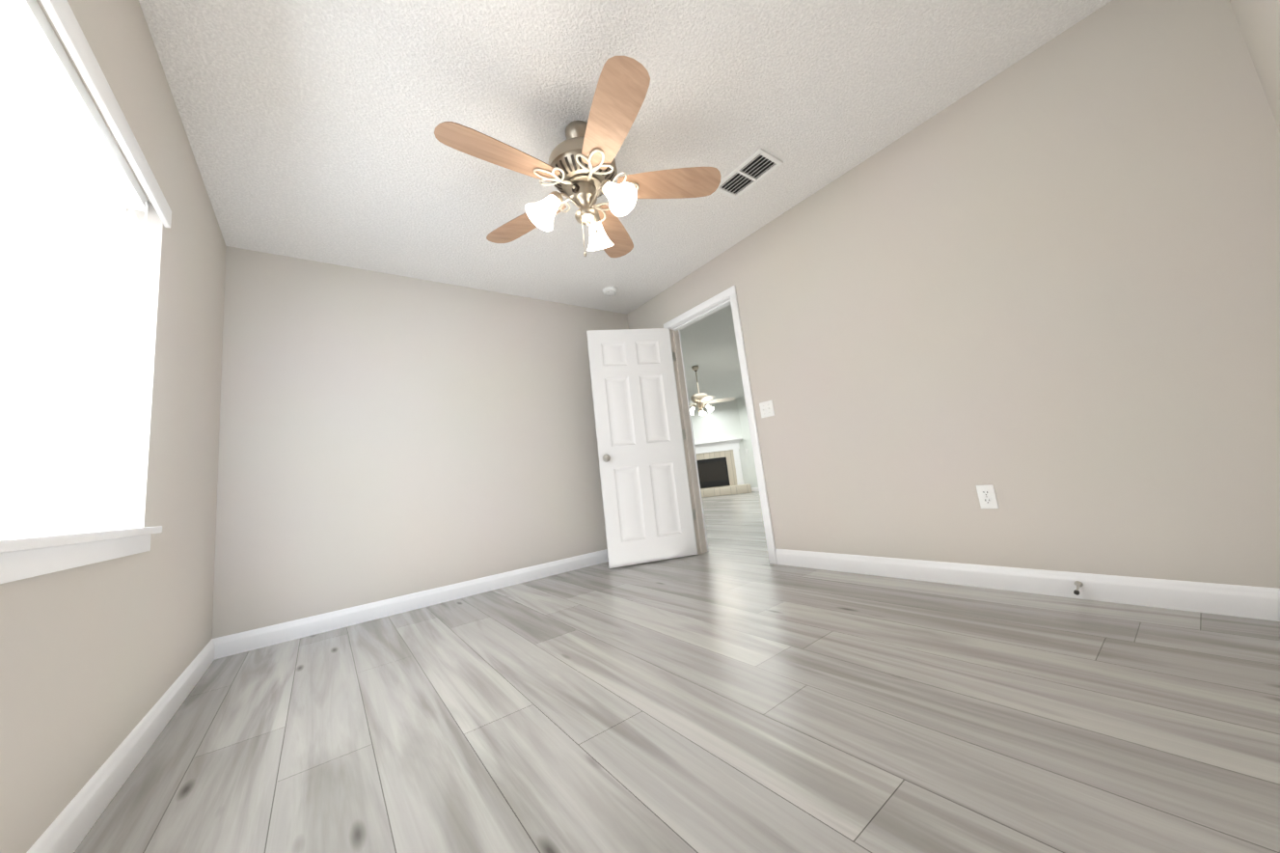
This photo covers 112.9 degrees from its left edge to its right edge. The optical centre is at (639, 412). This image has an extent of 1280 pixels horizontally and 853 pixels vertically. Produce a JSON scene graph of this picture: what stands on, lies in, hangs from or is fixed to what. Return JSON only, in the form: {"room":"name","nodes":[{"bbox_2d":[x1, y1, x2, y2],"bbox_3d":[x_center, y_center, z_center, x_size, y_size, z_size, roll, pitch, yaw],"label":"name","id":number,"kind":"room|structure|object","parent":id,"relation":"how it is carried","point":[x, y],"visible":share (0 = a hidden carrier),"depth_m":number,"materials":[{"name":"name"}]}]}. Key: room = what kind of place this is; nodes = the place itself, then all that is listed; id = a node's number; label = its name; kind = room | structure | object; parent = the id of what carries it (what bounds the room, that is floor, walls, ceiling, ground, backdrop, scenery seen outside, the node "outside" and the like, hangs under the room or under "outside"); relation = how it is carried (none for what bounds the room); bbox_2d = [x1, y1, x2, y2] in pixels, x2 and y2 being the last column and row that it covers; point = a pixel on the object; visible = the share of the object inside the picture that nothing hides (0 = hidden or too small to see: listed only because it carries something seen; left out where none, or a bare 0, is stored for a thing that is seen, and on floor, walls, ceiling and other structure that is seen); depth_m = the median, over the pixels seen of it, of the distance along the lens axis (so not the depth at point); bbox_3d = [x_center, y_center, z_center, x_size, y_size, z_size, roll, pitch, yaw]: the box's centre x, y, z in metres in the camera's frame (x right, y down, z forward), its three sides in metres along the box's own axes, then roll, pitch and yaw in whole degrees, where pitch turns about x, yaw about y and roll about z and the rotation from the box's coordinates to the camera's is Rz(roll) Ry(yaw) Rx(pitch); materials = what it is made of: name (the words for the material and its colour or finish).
{"room":"empty bedroom","nodes":[
{"label":"empty bedroom","id":0,"kind":"room"},
{"bbox_2d":[0,0,226,852],"bbox_3d":[-1.459,-0.628,1.030,0.140,3.300,3.990,0,-11,-37],"label":"wall","id":1,"kind":"structure","parent":0,"point":[96,659],"depth_m":1.46,"materials":[{"name":"paint"}]},
{"bbox_2d":[0,525,162,583],"bbox_3d":[-1.322,0.312,0.918,0.126,0.080,1.320,0,-11,-37],"label":"window sill","id":2,"kind":"structure","parent":1,"relation":"attached to","point":[23,558],"depth_m":0.95,"materials":[{"name":"white wood"}]},
{"bbox_2d":[0,0,171,539],"bbox_3d":[-1.419,-0.315,0.993,0.160,1.195,1.274,0,-11,-37],"label":"window blind","id":3,"kind":"object","parent":1,"relation":"attached to","point":[48,487],"visible":0.96,"depth_m":1.10,"materials":[{"name":"white plastic"}]},
{"bbox_2d":[26,637,218,852],"bbox_3d":[-1.220,0.942,0.839,0.015,0.106,3.760,0,-11,-37],"label":"baseboard","id":4,"kind":"structure","parent":1,"relation":"attached to","point":[72,823],"depth_m":1.21,"materials":[{"name":"white wood"}]},
{"bbox_2d":[212,245,628,638],"bbox_3d":[-1.325,-0.267,3.512,3.335,3.300,0.115,0,-11,-37],"label":"wall","id":5,"kind":"structure","parent":0,"point":[383,436],"depth_m":3.00,"materials":[{"name":"paint"}]},
{"bbox_2d":[218,548,608,657],"bbox_3d":[-1.088,1.291,3.240,3.050,0.106,0.015,0,-11,-37],"label":"baseboard","id":6,"kind":"structure","parent":5,"relation":"attached to","point":[246,640],"depth_m":2.81,"materials":[{"name":"white wood"}]},
{"bbox_2d":[138,0,1112,314],"bbox_3d":[-0.263,-1.442,2.120,3.080,0.100,3.760,0,-11,-37],"label":"ceiling","id":7,"kind":"structure","parent":0,"point":[309,125],"depth_m":1.96,"materials":[{"name":"white paint"}]},
{"bbox_2d":[434,55,721,257],"bbox_3d":[-0.295,-1.050,2.011,1.253,0.696,1.288,0,-11,-37],"label":"ceiling fan","id":8,"kind":"object","parent":7,"relation":"hanging from","point":[580,168],"visible":1,"depth_m":1.93,"materials":[{"name":"brown wood"}]},
{"bbox_2d":[602,286,617,296],"bbox_3d":[-0.271,-1.102,3.879,0.136,0.041,0.136,0,-11,-37],"label":"smoke detector","id":9,"kind":"object","parent":7,"relation":"attached to","point":[610,290],"visible":1,"depth_m":3.84,"materials":[{"name":"white plastic"}]},
{"bbox_2d":[716,148,783,198],"bbox_3d":[0.642,-1.421,2.546,0.210,0.014,0.360,0,-11,-37],"label":"ceiling vent","id":10,"kind":"object","parent":7,"relation":"in","point":[753,169],"visible":0.88,"depth_m":2.53,"materials":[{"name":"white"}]},
{"bbox_2d":[73,490,1279,852],"bbox_3d":[1.020,1.539,5.887,10.200,0.060,9.750,0,-11,-37],"label":"floor","id":11,"kind":"structure","parent":0,"point":[733,690],"depth_m":1.20,"materials":[{"name":"grey laminate"}]},
{"bbox_2d":[694,437,751,497],"bbox_3d":[1.917,1.503,11.381,1.860,1.444,0.456,-8,-9,8],"label":"fireplace","id":12,"kind":"object","parent":11,"relation":"on","point":[720,468],"visible":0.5,"depth_m":11.53,"materials":[{"name":"tile"}]},
{"bbox_2d":[680,303,744,408],"bbox_3d":[1.530,-0.926,7.965,6.692,0.510,8.000,0,-11,-37],"label":"ceiling","id":13,"kind":"structure","parent":0,"point":[709,346],"depth_m":7.90,"materials":[{"name":"white paint"}]},
{"bbox_2d":[689,365,735,415],"bbox_3d":[1.099,-0.390,8.239,1.271,1.021,1.278,0,-11,-37],"label":"ceiling fan","id":14,"kind":"object","parent":13,"relation":"hanging from","point":[700,399],"visible":0.96,"depth_m":8.13,"materials":[{"name":"beige wood"}]},
{"bbox_2d":[689,398,749,484],"bbox_3d":[1.857,0.630,11.795,1.900,3.300,0.100,-8,-9,8],"label":"wall","id":15,"kind":"structure","parent":0,"point":[721,421],"depth_m":11.74,"materials":[{"name":"paint"}]},
{"bbox_2d":[736,395,758,487],"bbox_3d":[4.213,0.064,9.810,0.115,3.300,7.800,0,-11,-37],"label":"wall","id":16,"kind":"structure","parent":0,"point":[747,441],"depth_m":11.47,"materials":[{"name":"paint"}]},
{"bbox_2d":[751,487,759,490],"bbox_3d":[4.795,1.489,8.924,0.015,0.106,6.250,0,-11,-37],"label":"baseboard","id":17,"kind":"structure","parent":16,"relation":"attached to","point":[752,488],"depth_m":11.25,"materials":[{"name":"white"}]},
{"bbox_2d":[626,0,1279,588],"bbox_3d":[1.140,-0.635,2.911,0.115,3.300,3.875,0,-11,-37],"label":"wall","id":18,"kind":"structure","parent":0,"point":[1040,287],"depth_m":1.89,"materials":[{"name":"paint"}]},
{"bbox_2d":[586,327,697,568],"bbox_3d":[0.007,0.247,3.710,0.776,2.030,0.175,-4,-9,-13],"label":"door","id":19,"kind":"structure","parent":18,"relation":"in","point":[646,504],"depth_m":3.68,"materials":[{"name":"white painted wood"},{"name":"nickel"}]},
{"bbox_2d":[663,285,777,564],"bbox_3d":[0.654,0.122,3.557,0.147,2.112,0.879,0,-11,-37],"label":"door frame","id":20,"kind":"structure","parent":18,"relation":"attached to","point":[710,306],"depth_m":3.70,"materials":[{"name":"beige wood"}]},
{"bbox_2d":[759,399,774,417],"bbox_3d":[0.920,-0.024,3.092,0.019,0.115,0.116,0,-11,-37],"label":"light switch","id":21,"kind":"object","parent":18,"relation":"attached to","point":[766,408],"visible":1,"depth_m":3.09,"materials":[{"name":"white plastic"}]},
{"bbox_2d":[976,484,998,508],"bbox_3d":[1.693,0.412,2.070,0.008,0.115,0.070,0,-11,-37],"label":"electrical outlet","id":22,"kind":"object","parent":18,"relation":"attached to","point":[987,496],"visible":1,"depth_m":2.07,"materials":[{"name":"white plastic"}]},
{"bbox_2d":[775,548,1279,621],"bbox_3d":[1.648,0.813,2.122,0.015,0.106,2.285,0,-11,-37],"label":"baseboard","id":23,"kind":"structure","parent":18,"relation":"attached to","point":[1235,600],"depth_m":1.83,"materials":[{"name":"white wood"}]},
{"bbox_2d":[1073,580,1083,595],"bbox_3d":[1.842,0.739,1.787,0.084,0.040,0.026,0,-11,-37],"label":"door stop","id":24,"kind":"object","parent":23,"relation":"attached to","point":[1077,584],"visible":1,"depth_m":1.79,"materials":[{"name":"silver metal"}]},
{"bbox_2d":[1229,0,1279,132],"bbox_3d":[0.962,-0.985,0.467,3.335,3.300,0.115,0,-11,-37],"label":"wall","id":25,"kind":"structure","parent":0,"point":[1259,22],"depth_m":1.36,"materials":[{"name":"paint"}]},
{"label":"outside","id":26,"kind":"structure","parent":0,"visible":0},
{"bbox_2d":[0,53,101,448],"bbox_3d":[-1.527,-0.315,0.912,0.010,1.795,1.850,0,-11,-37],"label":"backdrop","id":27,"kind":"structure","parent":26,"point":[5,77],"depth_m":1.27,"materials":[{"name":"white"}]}
]}

